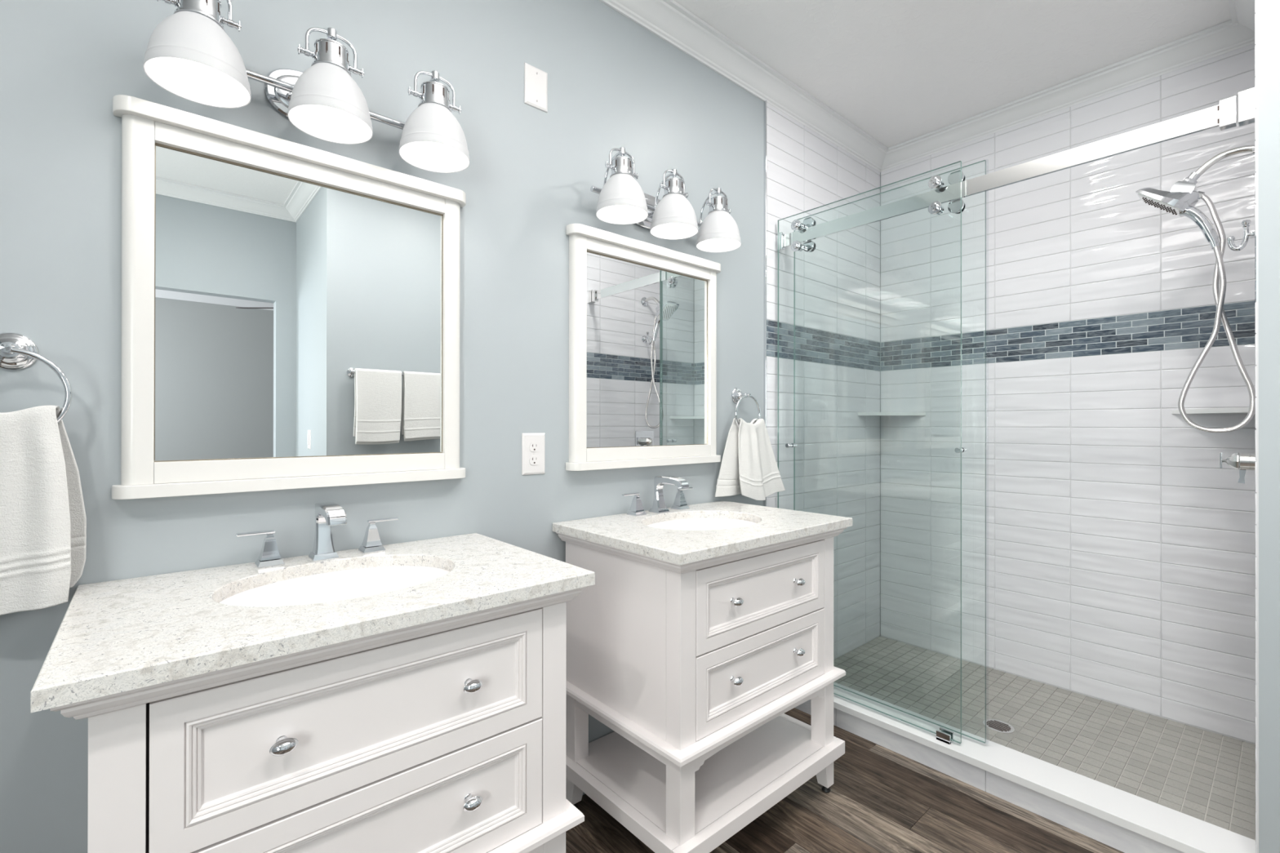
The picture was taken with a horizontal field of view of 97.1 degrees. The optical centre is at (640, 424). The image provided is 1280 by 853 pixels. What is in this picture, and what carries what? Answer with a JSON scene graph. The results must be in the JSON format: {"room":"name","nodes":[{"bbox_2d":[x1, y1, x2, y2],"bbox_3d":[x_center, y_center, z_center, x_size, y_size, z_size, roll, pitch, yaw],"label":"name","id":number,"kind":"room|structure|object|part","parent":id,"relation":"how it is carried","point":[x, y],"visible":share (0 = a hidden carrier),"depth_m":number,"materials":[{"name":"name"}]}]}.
{"room":"bathroom","nodes":[
{"label":"bathroom","id":0,"kind":"room"},
{"bbox_2d":[0,0,764,852],"bbox_3d":[-0.350,-0.141,1.752,4.568,2.680,0.100,0,0,-41],"label":"wall","id":1,"kind":"structure","parent":0,"point":[613,82],"depth_m":1.45,"materials":[{"name":"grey paint"}]},
{"bbox_2d":[0,332,71,422],"bbox_3d":[-1.103,-0.068,0.986,0.161,0.192,0.069,0,0,-41],"label":"towel ring","id":2,"kind":"object","parent":1,"relation":"attached to","point":[17,351],"visible":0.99,"depth_m":1.01,"materials":[{"name":"silver metal"}]},
{"bbox_3d":[-1.102,-0.131,0.986,0.067,0.067,0.069,0,0,-41],"label":"wall post","id":3,"kind":"part","parent":2,"relation":"part of","materials":[{"name":"silver metal"}]},
{"bbox_2d":[0,404,86,615],"bbox_3d":[-1.089,0.149,0.958,0.211,0.365,0.082,0,0,-41],"label":"hand towel","id":4,"kind":"object","parent":2,"relation":"hanging from","point":[43,518],"visible":1,"depth_m":0.97,"materials":[{"name":"white fabric"}]},
{"bbox_2d":[111,94,466,499],"bbox_3d":[-0.744,-0.242,1.313,0.708,0.774,0.046,0,0,-41],"label":"wall mirror","id":5,"kind":"object","parent":1,"relation":"attached to","point":[291,311],"visible":1,"depth_m":1.26,"materials":[{"name":"white wood"}]},
{"bbox_2d":[153,141,442,463],"bbox_3d":[-0.751,-0.243,1.322,0.593,0.646,0.003,0,0,-41],"label":"mirror glass","id":6,"kind":"object","parent":5,"relation":"on","point":[295,317],"depth_m":1.28,"materials":[{"name":"silver metal"}]},
{"bbox_3d":[-0.749,0.097,1.319,0.584,0.042,0.029,0,0,-41],"label":"rail","id":7,"kind":"part","parent":5,"relation":"part of","materials":[{"name":"white wood"}]},
{"bbox_3d":[-0.749,-0.580,1.320,0.584,0.038,0.029,0,0,-41],"label":"rail","id":8,"kind":"part","parent":5,"relation":"part of","materials":[{"name":"white wood"}]},
{"bbox_2d":[142,0,470,173],"bbox_3d":[-0.688,-0.750,1.246,0.613,0.208,0.220,0,0,-41],"label":"vanity light","id":9,"kind":"object","parent":1,"relation":"attached to","point":[189,54],"visible":1,"depth_m":1.19,"materials":[{"name":"white glass"}]},
{"bbox_3d":[-0.839,-0.704,1.076,0.162,0.116,0.162,0,0,-41],"label":"lamp shade","id":10,"kind":"part","parent":9,"relation":"part of","materials":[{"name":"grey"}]},
{"bbox_3d":[-0.839,-0.708,1.076,0.056,0.079,0.056,0,0,-41],"label":"bulb","id":11,"kind":"part","parent":9,"relation":"part of","materials":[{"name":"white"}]},
{"bbox_3d":[-0.744,-0.753,1.311,0.208,0.122,0.050,0,0,-41],"label":"plate","id":12,"kind":"part","parent":9,"relation":"part of","materials":[{"name":"silver metal"}]},
{"bbox_3d":[-0.668,-0.704,1.224,0.162,0.116,0.162,0,0,-41],"label":"lamp shade","id":13,"kind":"part","parent":9,"relation":"part of","materials":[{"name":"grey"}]},
{"bbox_3d":[-0.668,-0.708,1.224,0.056,0.079,0.056,0,0,-41],"label":"bulb","id":14,"kind":"part","parent":9,"relation":"part of","materials":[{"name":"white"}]},
{"bbox_3d":[-0.498,-0.703,1.372,0.162,0.116,0.162,0,0,-41],"label":"lamp shade","id":15,"kind":"part","parent":9,"relation":"part of","materials":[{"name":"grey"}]},
{"bbox_3d":[-0.498,-0.707,1.372,0.056,0.079,0.056,0,0,-41],"label":"bulb","id":16,"kind":"part","parent":9,"relation":"part of","materials":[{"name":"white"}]},
{"bbox_2d":[521,432,544,475],"bbox_3d":[-0.321,0.089,1.705,0.078,0.125,0.008,0,0,-41],"label":"electrical outlet","id":17,"kind":"object","parent":1,"relation":"attached to","point":[532,444],"visible":1,"depth_m":1.70,"materials":[{"name":"white plastic"}]},
{"bbox_2d":[528,455,539,465],"bbox_3d":[-0.319,0.109,1.703,0.034,0.028,0.003,0,0,-41],"label":"receptacle","id":18,"kind":"object","parent":17,"relation":"attached to","point":[533,460],"depth_m":1.70,"materials":[{"name":"grey plastic"}]},
{"bbox_2d":[528,442,539,451],"bbox_3d":[-0.319,0.069,1.703,0.034,0.028,0.003,0,0,-41],"label":"receptacle","id":19,"kind":"object","parent":17,"relation":"attached to","point":[533,446],"depth_m":1.70,"materials":[{"name":"grey plastic"}]},
{"bbox_2d":[524,62,547,112],"bbox_3d":[-0.314,-1.020,1.712,0.079,0.121,0.008,0,0,-41],"label":"blank wall plate","id":20,"kind":"object","parent":1,"relation":"attached to","point":[535,80],"visible":1,"depth_m":1.71,"materials":[{"name":"white plastic"}]},
{"bbox_2d":[565,223,720,471],"bbox_3d":[0.046,-0.240,1.999,0.708,0.774,0.046,0,0,-41],"label":"wall mirror","id":21,"kind":"object","parent":1,"relation":"attached to","point":[642,315],"visible":1,"depth_m":1.96,"materials":[{"name":"white wood"}]},
{"bbox_2d":[586,251,706,447],"bbox_3d":[0.039,-0.241,2.007,0.593,0.646,0.003,0,0,-41],"label":"mirror glass","id":22,"kind":"object","parent":21,"relation":"on","point":[646,374],"depth_m":1.98,"materials":[{"name":"silver metal"}]},
{"bbox_3d":[0.040,0.099,2.004,0.584,0.042,0.029,0,0,-41],"label":"rail","id":23,"kind":"part","parent":21,"relation":"part of","materials":[{"name":"white wood"}]},
{"bbox_3d":[0.041,-0.578,2.006,0.584,0.038,0.029,0,0,-41],"label":"rail","id":24,"kind":"part","parent":21,"relation":"part of","materials":[{"name":"white wood"}]},
{"bbox_2d":[590,146,741,252],"bbox_3d":[0.094,-0.752,1.925,0.613,0.208,0.220,0,0,-41],"label":"vanity light","id":25,"kind":"object","parent":1,"relation":"attached to","point":[622,200],"visible":1,"depth_m":1.86,"materials":[{"name":"white glass"}]},
{"bbox_3d":[-0.088,-0.800,1.791,0.015,0.102,0.096,0,0,-41],"label":"arm","id":26,"kind":"part","parent":25,"relation":"part of","materials":[{"name":"silver metal"}]},
{"bbox_3d":[-0.057,-0.706,1.755,0.162,0.116,0.162,0,0,-41],"label":"lamp shade","id":27,"kind":"part","parent":25,"relation":"part of","materials":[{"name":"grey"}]},
{"bbox_3d":[-0.057,-0.710,1.755,0.056,0.079,0.056,0,0,-41],"label":"bulb","id":28,"kind":"part","parent":25,"relation":"part of","materials":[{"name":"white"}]},
{"bbox_3d":[0.038,-0.755,1.990,0.208,0.122,0.050,0,0,-41],"label":"plate","id":29,"kind":"part","parent":25,"relation":"part of","materials":[{"name":"silver metal"}]},
{"bbox_3d":[0.082,-0.800,1.939,0.015,0.102,0.096,0,0,-41],"label":"arm","id":30,"kind":"part","parent":25,"relation":"part of","materials":[{"name":"silver metal"}]},
{"bbox_3d":[0.113,-0.706,1.903,0.162,0.116,0.162,0,0,-41],"label":"lamp shade","id":31,"kind":"part","parent":25,"relation":"part of","materials":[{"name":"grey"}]},
{"bbox_3d":[0.113,-0.710,1.903,0.056,0.079,0.056,0,0,-41],"label":"bulb","id":32,"kind":"part","parent":25,"relation":"part of","materials":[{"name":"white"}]},
{"bbox_3d":[0.253,-0.800,2.087,0.015,0.102,0.096,0,0,-41],"label":"arm","id":33,"kind":"part","parent":25,"relation":"part of","materials":[{"name":"silver metal"}]},
{"bbox_3d":[0.284,-0.705,2.051,0.162,0.116,0.162,0,0,-41],"label":"lamp shade","id":34,"kind":"part","parent":25,"relation":"part of","materials":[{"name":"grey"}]},
{"bbox_2d":[731,387,760,428],"bbox_3d":[0.420,-0.055,2.309,0.161,0.192,0.069,0,0,-41],"label":"towel ring","id":35,"kind":"object","parent":1,"relation":"attached to","point":[737,395],"visible":0.95,"depth_m":2.31,"materials":[{"name":"silver metal"}]},
{"bbox_3d":[0.420,-0.117,2.309,0.067,0.067,0.069,0,0,-41],"label":"wall post","id":36,"kind":"part","parent":35,"relation":"part of","materials":[{"name":"silver metal"}]},
{"bbox_2d":[715,417,785,500],"bbox_3d":[0.452,0.143,2.303,0.356,0.332,0.080,0,0,-41],"label":"hand towel","id":37,"kind":"object","parent":35,"relation":"hanging from","point":[748,468],"visible":1,"depth_m":2.27,"materials":[{"name":"white fabric"}]},
{"bbox_2d":[763,100,766,506],"bbox_3d":[0.541,-0.101,2.450,0.007,2.603,0.014,0,0,-41],"label":"trim","id":38,"kind":"structure","parent":1,"relation":"attached to","point":[765,101],"depth_m":2.45,"materials":[{"name":"silver metal"}]},
{"bbox_2d":[766,102,879,659],"bbox_3d":[0.935,-0.117,2.797,1.044,2.585,0.006,0,0,-41],"label":"tiled wall","id":39,"kind":"structure","parent":1,"relation":"attached to","point":[837,283],"depth_m":2.79,"materials":[{"name":"white tile"}]},
{"bbox_2d":[857,412,925,416],"bbox_3d":[1.317,-0.054,2.964,0.248,0.018,0.243,0,0,-41],"label":"corner shelf","id":40,"kind":"object","parent":39,"relation":"attached to","point":[873,414],"visible":1,"depth_m":2.96,"materials":[{"name":"white stone"}]},
{"bbox_2d":[565,635,1255,852],"bbox_3d":[1.752,1.209,-0.596,4.468,0.076,6.400,0,0,-41],"label":"floor","id":41,"kind":"structure","parent":0,"point":[1209,777],"depth_m":1.90,"materials":[{"name":"grey tile"}]},
{"bbox_2d":[49,565,586,852],"bbox_3d":[-0.580,0.764,1.118,0.768,0.867,0.546,0,0,-41],"label":"bathroom vanity","id":42,"kind":"object","parent":41,"relation":"on","point":[448,735],"visible":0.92,"depth_m":0.92,"materials":[{"name":"white paint"}]},
{"bbox_3d":[-0.684,0.573,0.740,0.054,0.452,0.052,0,0,-41],"label":"corner post","id":43,"kind":"part","parent":42,"relation":"part of","materials":[{"name":"white paint"}]},
{"bbox_3d":[-0.527,0.474,0.835,0.036,0.024,0.032,0,0,-41],"label":"knob","id":44,"kind":"part","parent":42,"relation":"part of","materials":[{"name":"silver metal"}]},
{"bbox_2d":[31,533,595,712],"bbox_3d":[-0.577,0.390,1.116,0.796,0.171,0.558,0,0,-41],"label":"countertop","id":45,"kind":"structure","parent":42,"relation":"on","point":[114,637],"depth_m":0.92,"materials":[{"name":"white stone"}]},
{"bbox_2d":[235,502,398,568],"bbox_3d":[-0.688,0.240,1.250,0.327,0.127,0.156,0,0,-41],"label":"faucet","id":46,"kind":"object","parent":45,"relation":"on","point":[327,514],"visible":1,"depth_m":1.27,"materials":[{"name":"silver metal"}]},
{"bbox_3d":[-0.820,0.232,1.206,0.070,0.006,0.013,0,0,-41],"label":"lever","id":47,"kind":"part","parent":46,"relation":"part of","materials":[{"name":"silver metal"}]},
{"bbox_3d":[-0.801,0.270,1.222,0.048,0.068,0.048,0,0,-41],"label":"handle","id":48,"kind":"part","parent":46,"relation":"part of","materials":[{"name":"silver metal"}]},
{"bbox_3d":[-0.688,0.240,1.250,0.051,0.127,0.156,0,0,-41],"label":"spout","id":49,"kind":"part","parent":46,"relation":"part of","materials":[{"name":"silver metal"}]},
{"bbox_3d":[-0.645,0.270,1.358,0.048,0.068,0.048,0,0,-41],"label":"handle","id":50,"kind":"part","parent":46,"relation":"part of","materials":[{"name":"silver metal"}]},
{"bbox_3d":[-0.626,0.233,1.374,0.070,0.006,0.013,0,0,-41],"label":"lever","id":51,"kind":"part","parent":46,"relation":"part of","materials":[{"name":"silver metal"}]},
{"bbox_3d":[-0.579,0.347,1.119,0.768,0.034,0.546,0,0,-41],"label":"crown moulding","id":52,"kind":"part","parent":42,"relation":"part of","materials":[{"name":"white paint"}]},
{"bbox_3d":[-0.425,0.476,0.942,0.594,0.216,0.019,0,0,-41],"label":"drawer","id":53,"kind":"part","parent":42,"relation":"part of","materials":[{"name":"white paint"}]},
{"bbox_3d":[-0.425,0.693,0.942,0.594,0.209,0.019,0,0,-41],"label":"drawer","id":54,"kind":"part","parent":42,"relation":"part of","materials":[{"name":"white paint"}]},
{"bbox_3d":[-0.306,0.687,1.027,0.036,0.024,0.032,0,0,-41],"label":"knob","id":55,"kind":"part","parent":42,"relation":"part of","materials":[{"name":"silver metal"}]},
{"bbox_3d":[-0.306,0.475,1.027,0.036,0.024,0.032,0,0,-41],"label":"knob","id":56,"kind":"part","parent":42,"relation":"part of","materials":[{"name":"silver metal"}]},
{"bbox_3d":[-0.581,0.809,1.119,0.762,0.020,0.543,0,0,-41],"label":"moulding","id":57,"kind":"part","parent":42,"relation":"part of","materials":[{"name":"white paint"}]},
{"bbox_3d":[-0.191,0.574,1.169,0.054,0.452,0.052,0,0,-41],"label":"corner post","id":58,"kind":"part","parent":42,"relation":"part of","materials":[{"name":"white paint"}]},
{"bbox_3d":[-0.190,0.996,1.169,0.052,0.355,0.052,0,0,-41],"label":"leg","id":59,"kind":"part","parent":42,"relation":"part of","materials":[{"name":"white paint"}]},
{"bbox_2d":[555,518,847,852],"bbox_3d":[0.206,0.766,1.801,0.768,0.867,0.546,0,0,-41],"label":"bathroom vanity","id":60,"kind":"object","parent":41,"relation":"on","point":[695,669],"visible":0.97,"depth_m":1.59,"materials":[{"name":"white paint"}]},
{"bbox_3d":[-0.198,0.997,1.766,0.052,0.355,0.052,0,0,-41],"label":"leg","id":61,"kind":"part","parent":60,"relation":"part of","materials":[{"name":"white paint"}]},
{"bbox_3d":[-0.078,0.575,1.603,0.018,0.452,0.456,0,0,-41],"label":"panel","id":62,"kind":"part","parent":60,"relation":"part of","materials":[{"name":"white paint"}]},
{"bbox_3d":[0.101,0.997,1.422,0.052,0.355,0.052,0,0,-41],"label":"leg","id":63,"kind":"part","parent":60,"relation":"part of","materials":[{"name":"white paint"}]},
{"bbox_3d":[0.102,0.575,1.423,0.054,0.452,0.052,0,0,-41],"label":"corner post","id":64,"kind":"part","parent":60,"relation":"part of","materials":[{"name":"white paint"}]},
{"bbox_2d":[576,716,823,835],"bbox_3d":[0.195,1.044,1.813,0.698,0.018,0.509,0,0,-41],"label":"shelf","id":65,"kind":"object","parent":60,"relation":"attached to","point":[741,771],"depth_m":1.69,"materials":[{"name":"white paint"}]},
{"bbox_3d":[0.207,0.349,1.802,0.768,0.034,0.546,0,0,-41],"label":"crown moulding","id":66,"kind":"part","parent":60,"relation":"part of","materials":[{"name":"white paint"}]},
{"bbox_2d":[552,500,852,564],"bbox_3d":[0.211,0.392,1.800,0.796,0.171,0.558,0,0,-41],"label":"countertop","id":67,"kind":"structure","parent":60,"relation":"on","point":[623,531],"depth_m":1.64,"materials":[{"name":"white stone"}]},
{"bbox_2d":[622,475,693,516],"bbox_3d":[0.100,0.243,1.935,0.327,0.127,0.156,0,0,-41],"label":"faucet","id":68,"kind":"object","parent":67,"relation":"on","point":[636,509],"visible":1,"depth_m":1.95,"materials":[{"name":"silver metal"}]},
{"bbox_3d":[-0.032,0.234,1.890,0.070,0.006,0.013,0,0,-41],"label":"lever","id":69,"kind":"part","parent":68,"relation":"part of","materials":[{"name":"silver metal"}]},
{"bbox_3d":[-0.013,0.272,1.907,0.048,0.068,0.048,0,0,-41],"label":"handle","id":70,"kind":"part","parent":68,"relation":"part of","materials":[{"name":"silver metal"}]},
{"bbox_3d":[0.100,0.243,1.935,0.051,0.127,0.156,0,0,-41],"label":"spout","id":71,"kind":"part","parent":68,"relation":"part of","materials":[{"name":"silver metal"}]},
{"bbox_3d":[0.143,0.272,2.042,0.048,0.068,0.048,0,0,-41],"label":"handle","id":72,"kind":"part","parent":68,"relation":"part of","materials":[{"name":"silver metal"}]},
{"bbox_3d":[0.205,1.055,1.801,0.760,0.041,0.540,0,0,-41],"label":"shelf frame","id":73,"kind":"part","parent":60,"relation":"part of","materials":[{"name":"white paint"}]},
{"bbox_3d":[0.205,0.811,1.802,0.762,0.020,0.543,0,0,-41],"label":"moulding","id":74,"kind":"part","parent":60,"relation":"part of","materials":[{"name":"white paint"}]},
{"bbox_3d":[0.259,0.688,1.517,0.036,0.024,0.032,0,0,-41],"label":"knob","id":75,"kind":"part","parent":60,"relation":"part of","materials":[{"name":"silver metal"}]},
{"bbox_3d":[0.259,0.476,1.517,0.036,0.024,0.032,0,0,-41],"label":"knob","id":76,"kind":"part","parent":60,"relation":"part of","materials":[{"name":"silver metal"}]},
{"bbox_3d":[0.361,0.695,1.624,0.594,0.209,0.019,0,0,-41],"label":"drawer","id":77,"kind":"part","parent":60,"relation":"part of","materials":[{"name":"white paint"}]},
{"bbox_3d":[0.361,0.479,1.625,0.594,0.216,0.019,0,0,-41],"label":"drawer","id":78,"kind":"part","parent":60,"relation":"part of","materials":[{"name":"white paint"}]},
{"bbox_3d":[0.480,0.689,1.709,0.036,0.024,0.032,0,0,-41],"label":"knob","id":79,"kind":"part","parent":60,"relation":"part of","materials":[{"name":"silver metal"}]},
{"bbox_3d":[0.480,0.477,1.710,0.036,0.024,0.032,0,0,-41],"label":"knob","id":80,"kind":"part","parent":60,"relation":"part of","materials":[{"name":"silver metal"}]},
{"bbox_3d":[0.596,0.998,1.852,0.052,0.355,0.052,0,0,-41],"label":"leg","id":81,"kind":"part","parent":60,"relation":"part of","materials":[{"name":"white paint"}]},
{"bbox_3d":[0.596,0.576,1.851,0.054,0.452,0.052,0,0,-41],"label":"corner post","id":82,"kind":"part","parent":60,"relation":"part of","materials":[{"name":"white paint"}]},
{"bbox_2d":[982,719,1014,733],"bbox_3d":[1.394,1.175,2.200,0.104,0.004,0.104,0,0,-41],"label":"shower drain","id":83,"kind":"object","parent":41,"relation":"on","point":[997,726],"visible":0.96,"depth_m":2.20,"materials":[{"name":"silver metal"}]},
{"bbox_2d":[795,682,1255,852],"bbox_3d":[1.096,1.149,1.976,0.159,0.103,1.442,0,0,-41],"label":"shower curb","id":84,"kind":"object","parent":41,"relation":"on","point":[1125,822],"visible":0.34,"depth_m":1.75,"materials":[{"name":"white stone"}]},
{"bbox_2d":[936,727,954,744],"bbox_3d":[1.058,1.082,1.964,0.036,0.031,0.045,0,0,-41],"label":"guide","id":85,"kind":"object","parent":84,"relation":"on","point":[944,735],"visible":1,"depth_m":1.96,"materials":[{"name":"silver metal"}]},
{"bbox_2d":[674,0,1231,147],"bbox_3d":[0.688,-1.522,0.561,4.568,0.080,3.260,0,0,-41],"label":"ceiling","id":86,"kind":"structure","parent":0,"point":[899,71],"depth_m":2.18,"materials":[{"name":"white paint"}]},
{"bbox_2d":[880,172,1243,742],"bbox_3d":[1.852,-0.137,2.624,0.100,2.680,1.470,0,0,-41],"label":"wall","id":87,"kind":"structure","parent":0,"point":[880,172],"depth_m":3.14,"materials":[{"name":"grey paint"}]},
{"bbox_2d":[880,43,1256,744],"bbox_3d":[1.805,-0.116,2.597,0.006,2.585,1.438,0,0,-41],"label":"tiled wall","id":88,"kind":"structure","parent":87,"relation":"attached to","point":[1121,551],"depth_m":2.46,"materials":[{"name":"white tile"}]},
{"bbox_2d":[1257,0,1279,852],"bbox_3d":[2.157,-0.139,1.472,1.148,2.680,0.710,0,0,-41],"label":"wall","id":89,"kind":"structure","parent":0,"point":[1268,11],"depth_m":1.35,"materials":[{"name":"grey paint"}]},
{"bbox_2d":[599,0,1254,172],"bbox_3d":[0.687,-1.444,0.561,4.368,0.076,3.060,0,0,-41],"label":"trim","id":90,"kind":"structure","parent":89,"relation":"attached to","point":[668,20],"depth_m":2.35,"materials":[{"name":"white paint"}]},
{"bbox_2d":[1254,0,1258,852],"bbox_3d":[1.883,-0.104,1.708,1.040,2.611,0.006,0,0,-41],"label":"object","id":91,"kind":"structure","parent":89,"relation":"attached to","point":[1256,173],"depth_m":1.37,"materials":[{"name":"white paint"}]},
{"bbox_2d":[776,87,1254,250],"bbox_3d":[1.087,-0.808,1.974,0.036,0.078,1.437,0,0,-41],"label":"header bar","id":92,"kind":"object","parent":91,"relation":"attached to","point":[1223,115],"visible":0.93,"depth_m":1.74,"materials":[{"name":"silver metal"}]},
{"bbox_2d":[777,160,961,743],"bbox_3d":[0.851,0.095,2.208,0.064,1.984,0.742,0,0,-41],"label":"sliding door","id":93,"kind":"structure","parent":92,"relation":"hanging from","point":[935,181],"depth_m":2.00,"materials":[{"name":"clear glass"}]},
{"bbox_3d":[0.649,0.091,2.437,0.060,0.019,0.019,0,0,-41],"label":"knob","id":94,"kind":"part","parent":93,"relation":"part of","materials":[{"name":"silver metal"}]},
{"bbox_2d":[793,160,986,743],"bbox_3d":[0.930,0.092,2.208,0.060,1.985,0.764,0,0,-41],"label":"sliding door","id":95,"kind":"structure","parent":92,"relation":"hanging from","point":[954,206],"depth_m":2.00,"materials":[{"name":"clear glass"}]},
{"bbox_3d":[1.124,0.091,1.984,0.060,0.019,0.019,0,0,-41],"label":"knob","id":96,"kind":"part","parent":95,"relation":"part of","materials":[{"name":"silver metal"}]},
{"bbox_2d":[1135,144,1256,432],"bbox_3d":[1.810,-0.423,1.837,0.124,0.903,0.292,0,0,-41],"label":"shower head","id":97,"kind":"object","parent":91,"relation":"attached to","point":[1182,198],"visible":0.92,"depth_m":1.81},
{"bbox_3d":[1.851,-0.829,1.791,0.021,0.075,0.167,0,0,-41],"label":"arm","id":98,"kind":"part","parent":97,"relation":"part of","materials":[{"name":"silver metal"}]},
{"bbox_2d":[1171,407,1248,413],"bbox_3d":[2.095,-0.049,2.064,0.253,0.018,0.253,0,0,-41],"label":"corner shelf","id":99,"kind":"object","parent":91,"relation":"attached to","point":[1234,410],"visible":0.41,"depth_m":2.07,"materials":[{"name":"white stone"}]},
{"bbox_2d":[1219,452,1256,483],"bbox_3d":[1.872,0.123,1.763,0.166,0.157,0.091,0,0,-41],"label":"shower valve","id":100,"kind":"object","parent":91,"relation":"attached to","point":[1242,462],"visible":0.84,"depth_m":1.75,"materials":[{"name":"silver metal"}]},
{"bbox_3d":[1.844,0.115,1.796,0.012,0.050,0.005,0,0,-41],"label":"diverter lever","id":101,"kind":"part","parent":100,"relation":"part of","materials":[{"name":"silver metal"}]},
{"bbox_3d":[1.874,0.161,1.761,0.018,0.046,0.019,0,0,-41],"label":"temperature lever","id":102,"kind":"part","parent":100,"relation":"part of","materials":[{"name":"silver metal"}]},
{"bbox_2d":[1226,219,1255,251],"bbox_3d":[1.878,-0.588,1.759,0.048,0.093,0.076,0,0,-41],"label":"robe hook","id":103,"kind":"object","parent":91,"relation":"attached to","point":[1246,223],"visible":0.89,"depth_m":1.76,"materials":[{"name":"silver metal"}]}
]}

